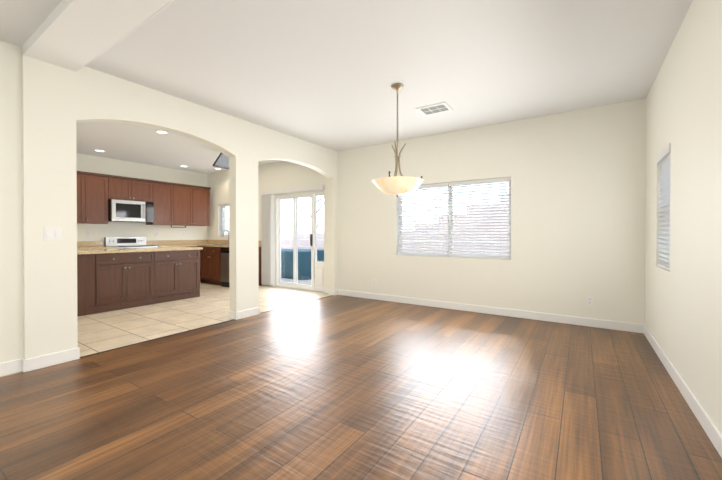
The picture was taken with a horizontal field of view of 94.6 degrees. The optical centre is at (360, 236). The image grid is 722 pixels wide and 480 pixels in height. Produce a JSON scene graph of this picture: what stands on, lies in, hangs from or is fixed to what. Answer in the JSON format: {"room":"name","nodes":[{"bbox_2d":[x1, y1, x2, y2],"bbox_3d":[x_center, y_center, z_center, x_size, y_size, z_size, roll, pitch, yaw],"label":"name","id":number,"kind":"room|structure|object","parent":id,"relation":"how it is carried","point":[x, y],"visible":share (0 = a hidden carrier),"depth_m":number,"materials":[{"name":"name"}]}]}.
{"room":"empty dining room","nodes":[
{"label":"empty dining room","id":0,"kind":"room"},
{"bbox_2d":[0,41,22,362],"bbox_3d":[-4.059,-0.218,1.181,0.150,2.740,4.050,0,0,34],"label":"wall","id":1,"kind":"structure","parent":0,"point":[11,304],"depth_m":2.77,"materials":[{"name":"white paint"}]},
{"bbox_2d":[0,359,19,375],"bbox_3d":[-3.988,1.100,1.142,0.020,0.105,4.050,0,0,34],"label":"baseboard","id":2,"kind":"structure","parent":1,"relation":"attached to","point":[9,367],"depth_m":2.76,"materials":[{"name":"white wood"}]},
{"bbox_2d":[21,0,174,71],"bbox_3d":[-0.853,-1.557,1.727,4.580,0.090,0.418,0,0,34],"label":"header beam","id":3,"kind":"structure","parent":0,"point":[75,35],"depth_m":2.44,"materials":[{"name":"white paint"}]},
{"bbox_2d":[76,153,207,241],"bbox_3d":[-5.486,-0.255,6.746,0.200,2.740,5.350,0,0,34],"label":"wall","id":4,"kind":"structure","parent":0,"point":[99,165],"depth_m":7.37,"materials":[{"name":"white paint"}]},
{"bbox_2d":[77,171,108,222],"bbox_3d":[-5.396,-0.740,6.393,0.325,0.975,0.807,0,0,34],"label":"upper cabinet","id":5,"kind":"object","parent":4,"relation":"attached to","point":[92,188],"depth_m":6.43,"materials":[{"name":"brown wood"}]},
{"bbox_2d":[109,175,152,201],"bbox_3d":[-4.945,-0.991,7.072,0.325,0.483,0.822,0,0,34],"label":"upper cabinet","id":6,"kind":"object","parent":4,"relation":"attached to","point":[120,187],"depth_m":6.96,"materials":[{"name":"brown wood"}]},
{"bbox_2d":[108,199,153,221],"bbox_3d":[-4.889,-0.525,7.038,0.458,0.434,0.784,0,0,34],"label":"microwave","id":7,"kind":"object","parent":6,"relation":"attached to","point":[127,211],"visible":0.92,"depth_m":6.88,"materials":[{"name":"silver metal"}]},
{"bbox_2d":[77,240,208,245],"bbox_3d":[-5.377,0.150,6.704,0.024,0.099,4.896,0,0,34],"label":"backsplash","id":8,"kind":"structure","parent":4,"relation":"attached to","point":[178,243],"depth_m":7.61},
{"bbox_2d":[146,180,176,226],"bbox_3d":[-4.576,-0.749,7.631,0.325,0.975,0.510,0,0,34],"label":"upper cabinet","id":9,"kind":"object","parent":4,"relation":"attached to","point":[164,194],"depth_m":7.54,"materials":[{"name":"brown wood"}]},
{"bbox_2d":[177,183,208,226],"bbox_3d":[-4.236,-0.752,8.144,0.325,0.975,0.961,0,0,34],"label":"upper cabinet","id":10,"kind":"object","parent":4,"relation":"attached to","point":[178,204],"depth_m":8.08,"materials":[{"name":"brown wood"}]},
{"bbox_2d":[0,282,330,376],"bbox_3d":[-3.703,1.173,5.573,4.480,0.099,5.350,0,0,34],"label":"floor","id":11,"kind":"structure","parent":0,"point":[109,330],"depth_m":4.64,"materials":[{"name":"beige tile"}]},
{"bbox_2d":[104,237,157,248],"bbox_3d":[-4.787,0.563,6.977,0.705,1.100,0.756,0,0,34],"label":"range","id":12,"kind":"object","parent":11,"relation":"on","point":[128,242],"visible":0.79,"depth_m":6.99,"materials":[{"name":"silver metal"}]},
{"bbox_2d":[77,247,200,316],"bbox_3d":[-3.799,0.685,5.528,0.702,0.876,2.000,0,0,34],"label":"kitchen island","id":13,"kind":"object","parent":11,"relation":"on","point":[115,279],"depth_m":5.27,"materials":[{"name":"brown wood"}]},
{"bbox_2d":[77,247,202,254],"bbox_3d":[-3.810,0.227,5.532,0.720,0.040,2.055,0,0,34],"label":"island countertop","id":14,"kind":"structure","parent":13,"relation":"on","point":[152,248],"depth_m":5.61,"materials":[{"name":"beige stone"}]},
{"bbox_2d":[197,246,200,281],"bbox_3d":[-3.634,0.668,8.071,0.190,0.876,0.696,0,0,34],"label":"base cabinet","id":15,"kind":"object","parent":11,"relation":"on","point":[197,246],"depth_m":7.83,"materials":[{"name":"brown wood"}]},
{"bbox_2d":[181,242,212,245],"bbox_3d":[-4.183,0.211,7.942,0.646,0.040,1.513,0,0,34],"label":"countertop","id":16,"kind":"structure","parent":15,"relation":"on","point":[182,243],"depth_m":8.02,"materials":[{"name":"beige stone"}]},
{"bbox_2d":[201,246,228,284],"bbox_3d":[-3.273,0.670,7.868,0.757,0.876,0.636,0,0,34],"label":"base cabinet","id":17,"kind":"object","parent":11,"relation":"on","point":[210,262],"depth_m":7.59,"materials":[{"name":"brown wood"}]},
{"bbox_2d":[77,246,116,249],"bbox_3d":[-5.747,0.227,5.582,0.646,0.040,2.617,0,0,34],"label":"countertop","id":18,"kind":"structure","parent":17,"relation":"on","point":[78,247],"depth_m":6.31,"materials":[{"name":"beige stone"}]},
{"bbox_2d":[213,242,228,245],"bbox_3d":[-3.041,0.213,7.705,1.520,0.040,0.646,0,0,34],"label":"countertop","id":19,"kind":"structure","parent":17,"relation":"on","point":[214,243],"depth_m":7.92,"materials":[{"name":"beige stone"}]},
{"bbox_2d":[221,247,228,286],"bbox_3d":[-2.727,0.676,7.458,0.594,0.868,0.625,0,0,34],"label":"dishwasher","id":20,"kind":"object","parent":11,"relation":"on","point":[225,266],"visible":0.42,"depth_m":7.32,"materials":[{"name":"black plastic"}]},
{"bbox_2d":[21,47,336,359],"bbox_3d":[-1.727,-0.241,4.644,0.210,2.740,4.300,0,0,34],"label":"wall","id":21,"kind":"structure","parent":0,"point":[58,103],"depth_m":3.08,"materials":[{"name":"white paint"}]},
{"bbox_2d":[20,347,79,372],"bbox_3d":[-2.729,1.088,2.947,0.023,0.105,0.376,0,0,34],"label":"baseboard","id":22,"kind":"structure","parent":21,"relation":"attached to","point":[43,361],"depth_m":2.92,"materials":[{"name":"white wood"}]},
{"bbox_2d":[44,227,61,239],"bbox_3d":[-2.723,-0.025,2.942,0.010,0.118,0.118,0,0,34],"label":"light switch","id":23,"kind":"object","parent":21,"relation":"attached to","point":[52,233],"visible":1,"depth_m":2.94,"materials":[{"name":"white plastic"}]},
{"bbox_2d":[228,310,233,318],"bbox_3d":[-1.716,1.076,4.757,0.017,0.105,0.400,0,0,34],"label":"baseboard","id":24,"kind":"structure","parent":21,"relation":"attached to","point":[229,312],"depth_m":4.57,"materials":[{"name":"white wood"}]},
{"bbox_2d":[232,307,259,319],"bbox_3d":[-1.582,1.076,4.668,0.013,0.105,0.400,0,0,34],"label":"baseboard","id":25,"kind":"structure","parent":21,"relation":"attached to","point":[254,311],"depth_m":4.62,"materials":[{"name":"white wood"}]},
{"bbox_2d":[0,0,692,173],"bbox_3d":[-2.611,-1.660,2.911,9.220,0.120,8.550,0,0,34],"label":"ceiling","id":26,"kind":"structure","parent":0,"point":[326,73],"depth_m":3.06,"materials":[{"name":"white paint"}]},
{"bbox_2d":[155,130,167,133],"bbox_3d":[-3.075,-1.611,5.144,0.176,0.009,0.176,0,0,34],"label":"recessed light","id":27,"kind":"object","parent":26,"relation":"in","point":[161,132],"visible":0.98,"depth_m":5.15,"materials":[{"name":"white plastic"}]},
{"bbox_2d":[212,153,228,168],"bbox_3d":[-2.416,-1.454,6.268,0.362,0.334,0.600,0,0,34],"label":"tv","id":28,"kind":"object","parent":26,"relation":"attached to","point":[222,160],"visible":0.29,"depth_m":6.13,"materials":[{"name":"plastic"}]},
{"bbox_2d":[372,83,422,196],"bbox_3d":[0.388,-1.010,3.549,0.548,1.186,0.548,0,0,34],"label":"pendant light","id":29,"kind":"object","parent":26,"relation":"hanging from","point":[395,185],"visible":1,"depth_m":3.43,"materials":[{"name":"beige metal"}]},
{"bbox_2d":[416,102,452,115],"bbox_3d":[0.927,-1.601,4.195,0.380,0.012,0.296,0,0,34],"label":"ceiling vent","id":30,"kind":"object","parent":26,"relation":"in","point":[441,107],"visible":0.98,"depth_m":4.18,"materials":[{"name":"white plastic"}]},
{"bbox_2d":[0,295,721,479],"bbox_3d":[-0.744,1.199,1.693,4.740,0.100,8.550,0,0,34],"label":"floor","id":31,"kind":"structure","parent":0,"point":[338,387],"depth_m":2.25,"materials":[{"name":"brown wood"}]},
{"bbox_2d":[80,295,332,357],"bbox_3d":[-1.590,1.132,4.712,0.023,0.013,3.850,0,0,34],"label":"trim","id":32,"kind":"structure","parent":31,"relation":"on","point":[188,330],"depth_m":3.86,"materials":[{"name":"brown"}]},
{"bbox_2d":[207,98,645,324],"bbox_3d":[-0.304,-0.253,6.400,9.220,2.740,0.200,0,0,34],"label":"wall","id":33,"kind":"structure","parent":0,"point":[578,194],"depth_m":4.58,"materials":[{"name":"white paint"}]},
{"bbox_2d":[221,208,227,235],"bbox_3d":[-3.127,-0.401,8.295,1.074,0.824,0.060,0,0,34],"label":"kitchen window","id":34,"kind":"structure","parent":33,"relation":"in","point":[223,223],"depth_m":8.55,"materials":[{"name":"white plastic"}]},
{"bbox_2d":[219,204,228,236],"bbox_3d":[-3.175,-0.402,8.223,1.068,0.818,0.061,0,0,34],"label":"window blinds","id":35,"kind":"object","parent":34,"relation":"attached to","point":[223,205],"visible":0.42,"depth_m":8.40,"materials":[{"name":"white plastic"}]},
{"bbox_2d":[209,238,260,245],"bbox_3d":[-3.128,0.140,8.136,2.142,0.099,0.024,0,0,34],"label":"backsplash","id":36,"kind":"structure","parent":33,"relation":"attached to","point":[259,243],"depth_m":8.35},
{"bbox_2d":[261,184,324,284],"bbox_3d":[-1.480,0.030,7.008,1.790,2.095,0.081,0,0,34],"label":"vertical blinds","id":37,"kind":"object","parent":33,"relation":"attached to","point":[267,237],"visible":1,"depth_m":7.34,"materials":[{"name":"white plastic"}]},
{"bbox_2d":[275,191,323,291],"bbox_3d":[-1.291,0.098,7.042,1.462,2.022,0.145,0,0,34],"label":"sliding patio door","id":38,"kind":"structure","parent":33,"relation":"in","point":[319,276],"depth_m":7.11,"materials":[{"name":"white plastic"}]},
{"bbox_2d":[399,182,510,256],"bbox_3d":[1.419,-0.261,5.282,1.804,1.164,0.060,0,0,34],"label":"dining room window","id":39,"kind":"structure","parent":33,"relation":"in","point":[448,232],"depth_m":5.25,"materials":[{"name":"white plastic"}]},
{"bbox_2d":[397,177,510,258],"bbox_3d":[1.372,-0.262,5.210,1.798,1.158,0.061,0,0,34],"label":"window blinds","id":40,"kind":"object","parent":39,"relation":"attached to","point":[483,182],"visible":0.85,"depth_m":5.14,"materials":[{"name":"white plastic"}]},
{"bbox_2d":[336,289,643,332],"bbox_3d":[1.409,1.073,5.130,4.490,0.105,0.040,0,0,34],"label":"baseboard","id":41,"kind":"structure","parent":33,"relation":"attached to","point":[598,323],"depth_m":4.70,"materials":[{"name":"white wood"}]},
{"bbox_2d":[586,296,592,305],"bbox_3d":[2.872,0.812,4.177,0.072,0.115,0.008,0,0,34],"label":"outlet","id":42,"kind":"object","parent":33,"relation":"attached to","point":[589,300],"visible":1,"depth_m":4.18,"materials":[{"name":"white plastic"}]},
{"bbox_2d":[645,0,721,434],"bbox_3d":[1.148,-0.213,0.429,0.200,2.740,8.550,0,0,34],"label":"wall","id":43,"kind":"structure","parent":0,"point":[683,310],"depth_m":2.27,"materials":[{"name":"white paint"}]},
{"bbox_2d":[656,143,670,270],"bbox_3d":[2.784,-0.247,3.039,0.055,1.078,0.598,0,0,34],"label":"window blinds","id":44,"kind":"object","parent":43,"relation":"attached to","point":[663,158],"visible":0.58,"depth_m":3.08,"materials":[{"name":"white plastic"}]},
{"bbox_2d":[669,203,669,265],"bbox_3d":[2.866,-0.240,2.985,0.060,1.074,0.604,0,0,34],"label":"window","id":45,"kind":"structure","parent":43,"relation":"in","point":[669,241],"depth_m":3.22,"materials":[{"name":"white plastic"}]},
{"bbox_2d":[640,325,721,457],"bbox_3d":[1.004,1.105,0.413,0.013,0.105,8.350,0,0,34],"label":"baseboard","id":46,"kind":"structure","parent":43,"relation":"attached to","point":[712,432],"depth_m":2.23,"materials":[{"name":"white wood"}]},
{"label":"outside","id":47,"kind":"structure","parent":0,"visible":0},
{"bbox_3d":[-0.534,1.328,6.263,60.000,0.180,70.000,0,0,34],"label":"ground","id":48,"kind":"structure","parent":47,"visible":0},
{"bbox_2d":[281,278,314,287],"bbox_3d":[1.266,1.182,7.169,14.000,0.100,2.800,0,0,34],"label":"patio slab","id":49,"kind":"object","parent":48,"relation":"on","point":[305,281],"depth_m":8.30,"materials":[{"name":"beige concrete"}]},
{"bbox_2d":[281,248,323,279],"bbox_3d":[-2.263,0.745,9.625,2.600,0.740,1.000,0,0,34],"label":"spa","id":50,"kind":"object","parent":49,"relation":"on","point":[304,265],"depth_m":8.75,"materials":[{"name":"teal"}]},
{"bbox_2d":[281,193,508,254],"bbox_3d":[-2.841,0.201,2.776,18.000,2.120,13.650,0,0,34],"label":"wall","id":51,"kind":"structure","parent":48,"relation":"on","point":[302,242],"depth_m":7.37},
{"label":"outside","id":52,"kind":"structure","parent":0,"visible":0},
{"bbox_2d":[306,197,323,232],"bbox_3d":[-1.364,-0.707,10.157,1.305,2.207,0.216,0,0,34],"label":"tree","id":53,"kind":"object","parent":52,"point":[317,212],"visible":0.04,"depth_m":10.11,"materials":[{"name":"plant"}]}
]}

